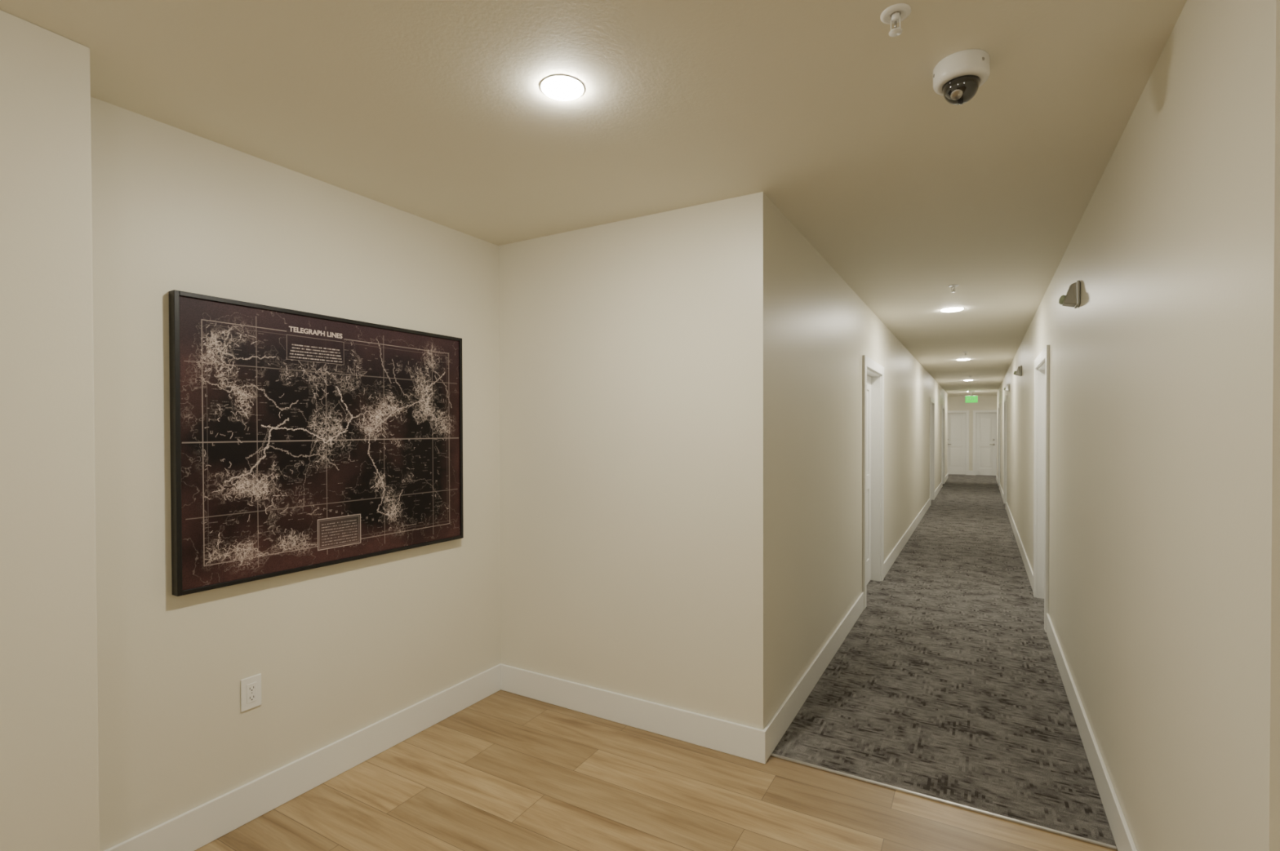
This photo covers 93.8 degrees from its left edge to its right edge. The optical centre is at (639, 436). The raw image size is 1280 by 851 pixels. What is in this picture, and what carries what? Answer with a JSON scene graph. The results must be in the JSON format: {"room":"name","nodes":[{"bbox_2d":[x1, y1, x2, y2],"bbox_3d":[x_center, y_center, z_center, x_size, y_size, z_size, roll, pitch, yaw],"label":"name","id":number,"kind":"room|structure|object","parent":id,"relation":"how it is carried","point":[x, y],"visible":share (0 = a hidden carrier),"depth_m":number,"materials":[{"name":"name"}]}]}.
{"room":"apartment building hallway","nodes":[
{"label":"apartment building hallway","id":0,"kind":"room"},
{"bbox_2d":[0,9,99,850],"bbox_3d":[-2.617,0.225,0.165,0.433,2.560,3.700,0,1,30],"label":"wall","id":1,"kind":"structure","parent":0,"point":[49,746],"depth_m":1.58,"materials":[{"name":"paint"}]},
{"bbox_2d":[90,96,500,850],"bbox_3d":[-1.352,0.196,2.668,0.120,2.560,1.906,0,1,31],"label":"wall","id":2,"kind":"structure","parent":0,"point":[338,651],"depth_m":2.28,"materials":[{"name":"paint"}]},
{"bbox_2d":[240,673,261,712],"bbox_3d":[-1.497,0.989,2.304,0.008,0.124,0.074,0,1,31],"label":"wall outlet","id":3,"kind":"object","parent":2,"relation":"attached to","point":[251,687],"visible":1,"depth_m":2.30,"materials":[{"name":"white plastic"}]},
{"bbox_2d":[104,663,502,850],"bbox_3d":[-1.290,1.402,2.648,0.014,0.148,1.904,0,1,31],"label":"baseboard","id":4,"kind":"structure","parent":2,"relation":"attached to","point":[197,828],"depth_m":2.47,"materials":[{"name":"white wood"}]},
{"bbox_2d":[168,289,463,596],"bbox_3d":[-1.284,0.020,2.621,0.043,1.056,1.288,0,1,31],"label":"framed map","id":5,"kind":"object","parent":2,"relation":"attached to","point":[300,441],"visible":1,"depth_m":2.44,"materials":[{"name":"black paper"}]},
{"bbox_2d":[0,0,1186,396],"bbox_3d":[4.511,-1.209,8.349,6.000,0.100,25.200,0,1,30],"label":"ceiling","id":6,"kind":"structure","parent":0,"point":[436,111],"depth_m":1.97,"materials":[{"name":"paint"}]},
{"bbox_2d":[539,74,584,100],"bbox_3d":[-0.240,-1.072,1.854,0.138,0.014,0.138,0,1,30],"label":"recessed light","id":7,"kind":"object","parent":6,"relation":"in","point":[560,87],"visible":1,"depth_m":1.83,"materials":[{"name":"white plastic"}]},
{"bbox_2d":[880,3,911,36],"bbox_3d":[0.652,-1.053,1.526,0.072,0.049,0.072,0,1,30],"label":"sprinkler","id":8,"kind":"object","parent":6,"relation":"attached to","point":[904,9],"visible":1,"depth_m":1.52,"materials":[{"name":"white metal"}]},
{"bbox_2d":[940,307,964,312],"bbox_3d":[2.771,-1.116,5.313,0.186,0.014,0.186,0,1,30],"label":"recessed light","id":9,"kind":"object","parent":6,"relation":"in","point":[949,309],"visible":1,"depth_m":5.28,"materials":[{"name":"white plastic"}]},
{"bbox_2d":[947,284,959,293],"bbox_3d":[2.317,-1.088,4.422,0.072,0.049,0.072,0,1,30],"label":"sprinkler","id":10,"kind":"object","parent":6,"relation":"attached to","point":[953,286],"visible":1,"depth_m":4.41,"materials":[{"name":"white metal"}]},
{"bbox_2d":[933,48,990,105],"bbox_3d":[0.934,-1.025,1.741,0.146,0.112,0.147,0,1,30],"label":"dome security camera","id":11,"kind":"object","parent":6,"relation":"attached to","point":[958,77],"visible":1,"depth_m":1.70,"materials":[{"name":"white plastic"}]},
{"bbox_2d":[964,391,977,403],"bbox_3d":[9.348,-1.099,16.875,0.310,0.325,0.042,0,1,30],"label":"exit sign","id":12,"kind":"object","parent":6,"relation":"hanging from","point":[968,399],"visible":1,"depth_m":16.86,"materials":[{"name":"green plastic"}]},
{"bbox_2d":[498,198,733,722],"bbox_3d":[-0.213,0.187,3.185,1.547,2.560,0.120,0,1,30],"label":"wall","id":13,"kind":"structure","parent":0,"point":[615,339],"depth_m":3.04,"materials":[{"name":"paint"}]},
{"bbox_2d":[501,664,765,764],"bbox_3d":[-0.118,1.394,3.068,1.567,0.148,0.014,0,1,30],"label":"baseboard","id":14,"kind":"structure","parent":13,"relation":"attached to","point":[740,740],"depth_m":2.99,"materials":[{"name":"white wood"}]},
{"bbox_2d":[195,689,1117,850],"bbox_3d":[-0.275,1.552,-0.070,6.000,0.100,5.775,0,1,30],"label":"floor","id":15,"kind":"structure","parent":0,"point":[506,771],"depth_m":2.41,"materials":[{"name":"brown wood"}]},
{"bbox_2d":[770,753,1116,850],"bbox_3d":[1.150,1.468,2.441,1.258,0.008,0.018,0,1,30],"label":"trim","id":16,"kind":"structure","parent":15,"relation":"on","point":[977,811],"depth_m":2.38,"materials":[{"name":"silver metal"}]},
{"bbox_2d":[733,191,947,729],"bbox_3d":[4.907,0.097,10.499,0.140,2.560,17.897,0,1,30],"label":"wall","id":17,"kind":"structure","parent":0,"point":[802,335],"depth_m":3.26,"materials":[{"name":"paint"}]},
{"bbox_2d":[763,473,947,762],"bbox_3d":[4.977,1.302,10.474,0.014,0.146,17.897,0,1,30],"label":"baseboard","id":18,"kind":"structure","parent":17,"relation":"attached to","point":[782,719],"depth_m":3.58,"materials":[{"name":"white wood"}]},
{"bbox_2d":[866,375,871,584],"bbox_3d":[2.034,0.425,5.508,0.040,1.999,0.924,0,1,30],"label":"leaf","id":19,"kind":"object","parent":17,"relation":"attached to","point":[868,378],"visible":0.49,"depth_m":5.81,"materials":[{"name":"white wood"}]},
{"bbox_2d":[862,355,884,609],"bbox_3d":[2.077,0.379,5.483,0.150,2.108,1.140,0,1,30],"label":"door frame","id":20,"kind":"structure","parent":17,"relation":"attached to","point":[875,377],"depth_m":5.87,"materials":[{"name":"white wood"}]},
{"bbox_2d":[929,397,934,505],"bbox_3d":[5.882,0.299,12.189,0.150,2.108,1.140,0,1,30],"label":"door frame","id":21,"kind":"structure","parent":17,"relation":"attached to","point":[931,400],"depth_m":12.57,"materials":[{"name":"white wood"}]},
{"bbox_2d":[941,404,944,487],"bbox_3d":[7.954,0.255,15.842,0.150,2.108,1.140,0,1,30],"label":"door frame","id":22,"kind":"structure","parent":17,"relation":"attached to","point":[943,406],"depth_m":16.22,"materials":[{"name":"white wood"}]},
{"bbox_2d":[772,474,1117,849],"bbox_3d":[5.943,1.419,10.888,6.000,0.104,19.425,0,1,30],"label":"floor","id":23,"kind":"structure","parent":0,"point":[948,685],"depth_m":3.42,"materials":[{"name":"carpet"}]},
{"bbox_2d":[947,395,996,471],"bbox_3d":[10.712,-0.010,19.287,5.800,2.560,0.120,0,1,30],"label":"wall","id":24,"kind":"structure","parent":0,"point":[988,402],"depth_m":19.25,"materials":[{"name":"paint"}]},
{"bbox_2d":[947,413,965,475],"bbox_3d":[10.318,0.259,19.566,0.594,1.994,0.040,0,1,30],"label":"leaf","id":25,"kind":"object","parent":24,"relation":"attached to","point":[956,422],"visible":0.81,"depth_m":19.53,"materials":[{"name":"white wood"}]},
{"bbox_2d":[947,410,968,475],"bbox_3d":[10.293,0.221,19.522,0.780,2.088,0.150,0,1,30],"label":"door frame","id":26,"kind":"structure","parent":24,"relation":"attached to","point":[948,411],"depth_m":19.29,"materials":[{"name":"white wood"}]},
{"bbox_2d":[973,409,996,475],"bbox_3d":[11.045,0.223,19.095,0.740,2.088,0.150,0,1,30],"label":"door frame","id":27,"kind":"structure","parent":24,"relation":"attached to","point":[991,411],"depth_m":19.18,"materials":[{"name":"white wood"}]},
{"bbox_2d":[976,413,995,475],"bbox_3d":[11.070,0.262,19.139,0.554,1.994,0.040,0,1,30],"label":"leaf","id":28,"kind":"object","parent":24,"relation":"attached to","point":[985,422],"visible":0.96,"depth_m":19.12,"materials":[{"name":"white wood"}]},
{"bbox_2d":[996,0,1279,850],"bbox_3d":[5.863,0.107,9.294,0.140,2.560,19.050,0,1,30],"label":"wall","id":29,"kind":"structure","parent":0,"point":[1164,445],"depth_m":1.52,"materials":[{"name":"paint"}]},
{"bbox_2d":[997,404,999,486],"bbox_3d":[9.113,0.259,15.184,0.020,2.108,1.140,0,1,30],"label":"door frame","id":30,"kind":"structure","parent":29,"relation":"attached to","point":[998,471],"depth_m":15.59,"materials":[{"name":"white wood"}]},
{"bbox_2d":[1003,395,1007,503],"bbox_3d":[7.097,0.303,11.499,0.150,2.108,1.140,0,1,30],"label":"door frame","id":31,"kind":"structure","parent":29,"relation":"attached to","point":[1006,397],"depth_m":11.92,"materials":[{"name":"white wood"}]},
{"bbox_2d":[1003,383,1009,391],"bbox_3d":[6.267,-0.824,10.232,0.085,0.124,0.110,0,1,30],"label":"fire alarm strobe","id":32,"kind":"object","parent":29,"relation":"attached to","point":[1007,388],"visible":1,"depth_m":10.19,"materials":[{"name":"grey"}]},
{"bbox_2d":[1013,365,1022,376],"bbox_3d":[4.590,-0.788,7.275,0.085,0.124,0.110,0,1,30],"label":"fire alarm strobe","id":33,"kind":"object","parent":29,"relation":"attached to","point":[1019,372],"visible":1,"depth_m":7.23,"materials":[{"name":"grey"}]},
{"bbox_2d":[1033,344,1049,632],"bbox_3d":[3.317,0.383,4.838,0.150,2.108,1.140,0,1,30],"label":"door frame","id":34,"kind":"structure","parent":29,"relation":"attached to","point":[1044,355],"depth_m":5.25,"materials":[{"name":"white wood"}]},
{"bbox_2d":[995,475,1137,850],"bbox_3d":[5.796,1.312,9.338,0.014,0.146,19.064,0,1,30],"label":"baseboard","id":35,"kind":"structure","parent":29,"relation":"attached to","point":[1122,835],"depth_m":2.68,"materials":[{"name":"white wood"}]},
{"bbox_2d":[1058,280,1079,308],"bbox_3d":[2.221,-0.728,3.100,0.085,0.124,0.110,0,1,30],"label":"fire alarm strobe","id":36,"kind":"object","parent":29,"relation":"attached to","point":[1072,299],"visible":1,"depth_m":3.06,"materials":[{"name":"grey plastic"}]}
]}

